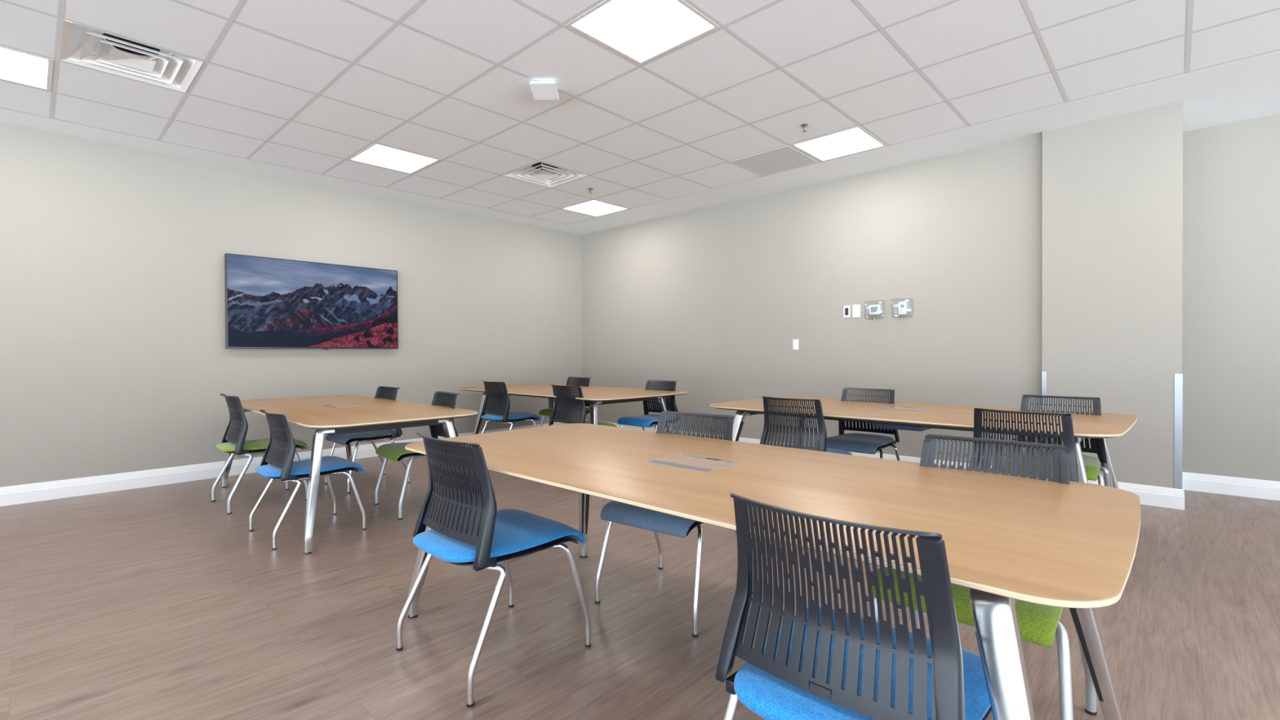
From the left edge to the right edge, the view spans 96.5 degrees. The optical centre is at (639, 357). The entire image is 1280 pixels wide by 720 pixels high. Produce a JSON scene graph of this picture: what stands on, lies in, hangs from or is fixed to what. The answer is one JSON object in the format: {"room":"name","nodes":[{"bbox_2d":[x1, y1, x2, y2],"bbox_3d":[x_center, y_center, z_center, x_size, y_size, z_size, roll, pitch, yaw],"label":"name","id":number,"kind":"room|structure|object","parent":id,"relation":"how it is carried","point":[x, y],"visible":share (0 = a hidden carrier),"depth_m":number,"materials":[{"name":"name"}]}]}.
{"room":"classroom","nodes":[
{"label":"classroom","id":0,"kind":"room"},
{"bbox_2d":[0,122,582,487],"bbox_3d":[-5.090,-0.438,4.024,0.120,3.100,13.740,0,1,43],"label":"wall","id":1,"kind":"structure","parent":0,"point":[115,358],"depth_m":5.12,"materials":[{"name":"grey paint"}]},
{"bbox_2d":[0,422,563,506],"bbox_3d":[-5.286,1.045,3.721,0.015,0.141,13.000,0,1,43],"label":"baseboard","id":2,"kind":"structure","parent":1,"relation":"attached to","point":[46,491],"depth_m":4.84,"materials":[{"name":"white paint"}]},
{"bbox_2d":[224,253,398,349],"bbox_3d":[-3.270,-0.526,5.832,0.066,0.880,1.586,0,1,43],"label":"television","id":3,"kind":"object","parent":1,"relation":"attached to","point":[271,303],"visible":1,"depth_m":5.72,"materials":[{"name":"black plastic"}]},
{"bbox_2d":[0,0,1279,235],"bbox_3d":[-0.234,-1.890,-0.539,13.200,0.295,13.740,0,1,43],"label":"ceiling","id":4,"kind":"structure","parent":0,"point":[292,89],"depth_m":3.74,"materials":[{"name":"white tile"}]},
{"bbox_2d":[0,45,53,91],"bbox_3d":[-3.874,-1.760,3.359,0.586,0.008,0.586,0,1,43],"label":"recessed light","id":5,"kind":"object","parent":4,"relation":"in","point":[19,67],"visible":1,"depth_m":3.48,"materials":[{"name":"white paint"}]},
{"bbox_2d":[59,20,204,92],"bbox_3d":[-3.013,-1.868,3.387,0.589,0.218,0.589,0,1,43],"label":"ceiling vent","id":6,"kind":"object","parent":4,"relation":"in","point":[81,45],"visible":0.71,"depth_m":3.41,"materials":[{"name":"white metal"}]},
{"bbox_2d":[347,142,439,173],"bbox_3d":[-2.208,-1.784,5.140,0.586,0.008,0.586,0,1,43],"label":"recessed light","id":7,"kind":"object","parent":4,"relation":"in","point":[375,154],"visible":1,"depth_m":5.12,"materials":[{"name":"white paint"}]},
{"bbox_2d":[528,80,559,100],"bbox_3d":[-0.623,-1.748,3.731,0.171,0.057,0.172,0,0,0],"label":"wireless access point","id":8,"kind":"object","parent":4,"relation":"attached to","point":[540,90],"visible":1,"depth_m":3.71,"materials":[{"name":"white plastic"}]},
{"bbox_2d":[502,160,586,187],"bbox_3d":[-0.930,-1.898,5.613,0.589,0.218,0.589,0,1,43],"label":"ceiling vent","id":9,"kind":"object","parent":4,"relation":"in","point":[540,173],"visible":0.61,"depth_m":5.67,"materials":[{"name":"white metal"}]},
{"bbox_2d":[560,199,628,217],"bbox_3d":[-0.542,-1.809,6.920,0.586,0.008,0.586,0,1,43],"label":"recessed light","id":10,"kind":"object","parent":4,"relation":"in","point":[593,207],"visible":1,"depth_m":6.91,"materials":[{"name":"white paint"}]},
{"bbox_2d":[565,0,719,65],"bbox_3d":[0.018,-1.778,3.057,0.586,0.008,0.586,0,1,43],"label":"recessed light","id":11,"kind":"object","parent":4,"relation":"in","point":[641,31],"visible":1,"depth_m":3.06,"materials":[{"name":"white paint"}]},
{"bbox_2d":[730,146,818,176],"bbox_3d":[1.238,-1.802,5.254,0.586,0.006,0.586,0,1,43],"label":"ceiling vent","id":12,"kind":"object","parent":4,"relation":"in","point":[786,157],"visible":1,"depth_m":5.23,"materials":[{"name":"white metal"}]},
{"bbox_2d":[800,124,808,132],"bbox_3d":[1.269,-1.770,4.408,0.058,0.049,0.058,0,1,43],"label":"sprinkler","id":13,"kind":"object","parent":4,"relation":"attached to","point":[804,126],"visible":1,"depth_m":4.40,"materials":[{"name":"metal"}]},
{"bbox_2d":[790,125,887,161],"bbox_3d":[1.684,-1.802,4.838,0.586,0.008,0.586,0,1,43],"label":"recessed light","id":14,"kind":"object","parent":4,"relation":"in","point":[855,140],"visible":1,"depth_m":4.82,"materials":[{"name":"white paint"}]},
{"bbox_2d":[0,456,1279,719],"bbox_3d":[-0.219,1.127,-0.512,13.200,0.001,13.740,0,1,43],"label":"floor","id":15,"kind":"structure","parent":0,"point":[155,602],"depth_m":2.44,"materials":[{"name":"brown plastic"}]},
{"bbox_2d":[211,393,308,514],"bbox_3d":[-2.914,0.684,4.393,0.539,0.827,0.539,0,1,43],"label":"chair","id":16,"kind":"object","parent":15,"relation":"on","point":[236,431],"visible":0.84,"depth_m":4.19,"materials":[{"name":"black plastic"}]},
{"bbox_2d":[248,409,366,549],"bbox_3d":[-2.120,0.714,3.652,0.534,0.773,0.536,0,1,43],"label":"chair","id":17,"kind":"object","parent":15,"relation":"on","point":[280,451],"visible":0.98,"depth_m":3.50,"materials":[{"name":"black plastic"}]},
{"bbox_2d":[221,395,477,554],"bbox_3d":[-2.366,0.734,4.457,2.604,0.721,1.110,0,1,45],"label":"meeting table","id":18,"kind":"object","parent":15,"relation":"on","point":[331,415],"visible":0.84,"depth_m":3.87,"materials":[{"name":"brown wood"}]},
{"bbox_2d":[324,386,410,493],"bbox_3d":[-2.373,0.677,4.963,0.534,0.827,0.536,0,1,43],"label":"chair","id":19,"kind":"object","parent":15,"relation":"on","point":[382,392],"visible":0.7,"depth_m":4.88,"materials":[{"name":"black plastic"}]},
{"bbox_2d":[374,391,460,519],"bbox_3d":[-1.615,0.679,4.236,0.539,0.827,0.539,-1,1,-41],"label":"chair","id":20,"kind":"object","parent":15,"relation":"on","point":[392,451],"visible":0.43,"depth_m":4.18,"materials":[{"name":"black plastic"}]},
{"bbox_2d":[395,431,591,707],"bbox_3d":[-0.554,0.692,2.180,0.534,0.827,0.536,0,1,43],"label":"chair","id":21,"kind":"object","parent":15,"relation":"on","point":[491,538],"visible":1,"depth_m":2.02,"materials":[{"name":"plastic"}]},
{"bbox_2d":[480,380,540,433],"bbox_3d":[-1.432,0.661,6.240,0.534,0.827,0.536,0,1,43],"label":"chair","id":22,"kind":"object","parent":15,"relation":"on","point":[494,401],"visible":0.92,"depth_m":6.08,"materials":[{"name":"black plastic"}]},
{"bbox_2d":[538,376,591,426],"bbox_3d":[-0.874,0.652,6.880,0.539,0.827,0.539,0,1,43],"label":"chair","id":23,"kind":"object","parent":15,"relation":"on","point":[580,381],"visible":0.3,"depth_m":6.91,"materials":[{"name":"black plastic"}]},
{"bbox_2d":[458,383,688,434],"bbox_3d":[-0.815,0.710,6.343,2.609,0.721,1.313,0,1,44],"label":"meeting table","id":24,"kind":"object","parent":15,"relation":"on","point":[596,395],"visible":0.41,"depth_m":5.92,"materials":[{"name":"brown wood"}]},
{"bbox_2d":[548,384,617,426],"bbox_3d":[-0.556,0.663,5.419,0.539,0.827,0.539,0,1,43],"label":"chair","id":25,"kind":"object","parent":15,"relation":"on","point":[562,411],"visible":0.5,"depth_m":5.26,"materials":[{"name":"black plastic"}]},
{"bbox_2d":[617,379,679,434],"bbox_3d":[0.104,0.655,5.964,0.534,0.827,0.536,0,1,43],"label":"chair","id":26,"kind":"object","parent":15,"relation":"on","point":[646,420],"visible":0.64,"depth_m":5.99,"materials":[{"name":"black plastic"}]},
{"bbox_2d":[595,410,753,636],"bbox_3d":[0.158,0.684,2.608,0.534,0.827,0.536,0,1,37],"label":"chair","id":27,"kind":"object","parent":15,"relation":"on","point":[613,511],"visible":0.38,"depth_m":2.51,"materials":[{"name":"blue fabric"}]},
{"bbox_2d":[404,423,1140,719],"bbox_3d":[0.173,0.742,2.099,2.498,0.721,1.095,0,1,43],"label":"meeting table","id":28,"kind":"object","parent":15,"relation":"on","point":[1008,539],"visible":0.77,"depth_m":1.57,"materials":[{"name":"brown wood"}]},
{"bbox_2d":[760,395,852,454],"bbox_3d":[1.106,0.668,3.851,0.534,0.827,0.536,0,1,43],"label":"chair","id":29,"kind":"object","parent":15,"relation":"on","point":[773,424],"visible":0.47,"depth_m":3.70,"materials":[{"name":"black plastic"}]},
{"bbox_2d":[715,493,991,719],"bbox_3d":[0.476,0.695,1.216,0.534,0.827,0.536,0,1,43],"label":"chair","id":30,"kind":"object","parent":15,"relation":"on","point":[824,662],"visible":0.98,"depth_m":1.07,"materials":[{"name":"black plastic"}]},
{"bbox_2d":[817,387,900,460],"bbox_3d":[1.697,0.660,4.432,0.534,0.827,0.536,0,1,43],"label":"chair","id":31,"kind":"object","parent":15,"relation":"on","point":[866,443],"visible":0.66,"depth_m":4.44,"materials":[{"name":"black plastic"}]},
{"bbox_2d":[710,395,1137,488],"bbox_3d":[1.802,0.717,4.001,2.500,0.721,1.260,0,1,44],"label":"meeting table","id":32,"kind":"object","parent":15,"relation":"on","point":[903,415],"visible":0.49,"depth_m":3.60,"materials":[{"name":"brown wood"}]},
{"bbox_2d":[871,422,932,431],"bbox_3d":[1.843,0.455,4.013,0.330,0.072,0.240,0,1,44],"label":"cable tray","id":33,"kind":"object","parent":32,"relation":"on","point":[874,425],"depth_m":3.91,"materials":[{"name":"grey metal"}]},
{"bbox_2d":[869,434,1097,719],"bbox_3d":[1.034,0.687,1.754,0.539,0.827,0.539,0,1,43],"label":"chair","id":34,"kind":"object","parent":15,"relation":"on","point":[1038,624],"visible":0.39,"depth_m":1.74,"materials":[{"name":"black plastic"}]},
{"bbox_2d":[968,408,1079,482],"bbox_3d":[2.025,0.671,2.990,0.539,0.827,0.539,0,1,43],"label":"chair","id":35,"kind":"object","parent":15,"relation":"on","point":[1068,434],"visible":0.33,"depth_m":2.83,"materials":[{"name":"black plastic"}]},
{"bbox_2d":[1004,394,1110,486],"bbox_3d":[2.594,0.663,3.568,0.539,0.827,0.539,0,1,43],"label":"chair","id":36,"kind":"object","parent":15,"relation":"on","point":[1092,464],"visible":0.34,"depth_m":3.60,"materials":[{"name":"black plastic"}]},
{"bbox_2d":[581,100,1182,488],"bbox_3d":[1.727,-0.495,6.505,6.445,3.100,0.801,0,1,43],"label":"wall","id":37,"kind":"structure","parent":0,"point":[1058,252],"depth_m":5.16,"materials":[{"name":"grey paint"}]},
{"bbox_2d":[792,339,798,350],"bbox_3d":[1.662,-0.140,6.101,0.069,0.113,0.007,0,1,43],"label":"wall plate","id":38,"kind":"object","parent":37,"relation":"attached to","point":[795,342],"visible":1,"depth_m":6.10,"materials":[{"name":"white plastic"}]},
{"bbox_2d":[843,305,849,317],"bbox_3d":[2.068,-0.463,5.715,0.066,0.120,0.009,0,1,43],"label":"wall plate","id":39,"kind":"object","parent":37,"relation":"attached to","point":[846,308],"visible":1,"depth_m":5.71,"materials":[{"name":"white plastic"}]},
{"bbox_2d":[852,304,860,317],"bbox_3d":[2.139,-0.462,5.650,0.077,0.127,0.007,0,1,43],"label":"wall plate","id":40,"kind":"object","parent":37,"relation":"attached to","point":[855,308],"visible":1,"depth_m":5.64,"materials":[{"name":"white plastic"}]},
{"bbox_2d":[866,300,884,319],"bbox_3d":[2.256,-0.458,5.503,0.185,0.190,0.062,0,1,43],"label":"thermostat","id":41,"kind":"object","parent":37,"relation":"attached to","point":[874,309],"visible":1,"depth_m":5.51,"materials":[{"name":"grey plastic"}]},
{"bbox_2d":[893,298,913,319],"bbox_3d":[2.443,-0.460,5.328,0.188,0.191,0.062,0,1,43],"label":"thermostat","id":42,"kind":"object","parent":37,"relation":"attached to","point":[904,307],"visible":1,"depth_m":5.33,"materials":[{"name":"grey plastic"}]},
{"bbox_2d":[1041,371,1046,450],"bbox_3d":[3.247,0.516,4.587,0.033,0.813,0.063,0,1,43],"label":"guard","id":43,"kind":"object","parent":37,"relation":"attached to","point":[1043,373],"visible":0.38,"depth_m":4.56,"materials":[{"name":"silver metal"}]},
{"bbox_2d":[1173,373,1182,488],"bbox_3d":[3.810,0.518,4.045,0.043,0.813,0.041,0,1,43],"label":"guard","id":44,"kind":"object","parent":37,"relation":"attached to","point":[1178,385],"visible":1,"depth_m":4.03,"materials":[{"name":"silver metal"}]},
{"bbox_2d":[1182,113,1279,481],"bbox_3d":[6.824,-0.485,2.367,6.855,3.100,0.120,0,1,43],"label":"wall","id":45,"kind":"structure","parent":0,"point":[1231,264],"depth_m":4.40,"materials":[{"name":"grey paint"}]},
{"bbox_2d":[585,419,1279,510],"bbox_3d":[4.196,0.992,4.205,13.200,0.141,0.816,0,1,43],"label":"baseboard","id":46,"kind":"structure","parent":45,"relation":"attached to","point":[1224,485],"depth_m":4.35,"materials":[{"name":"white paint"}]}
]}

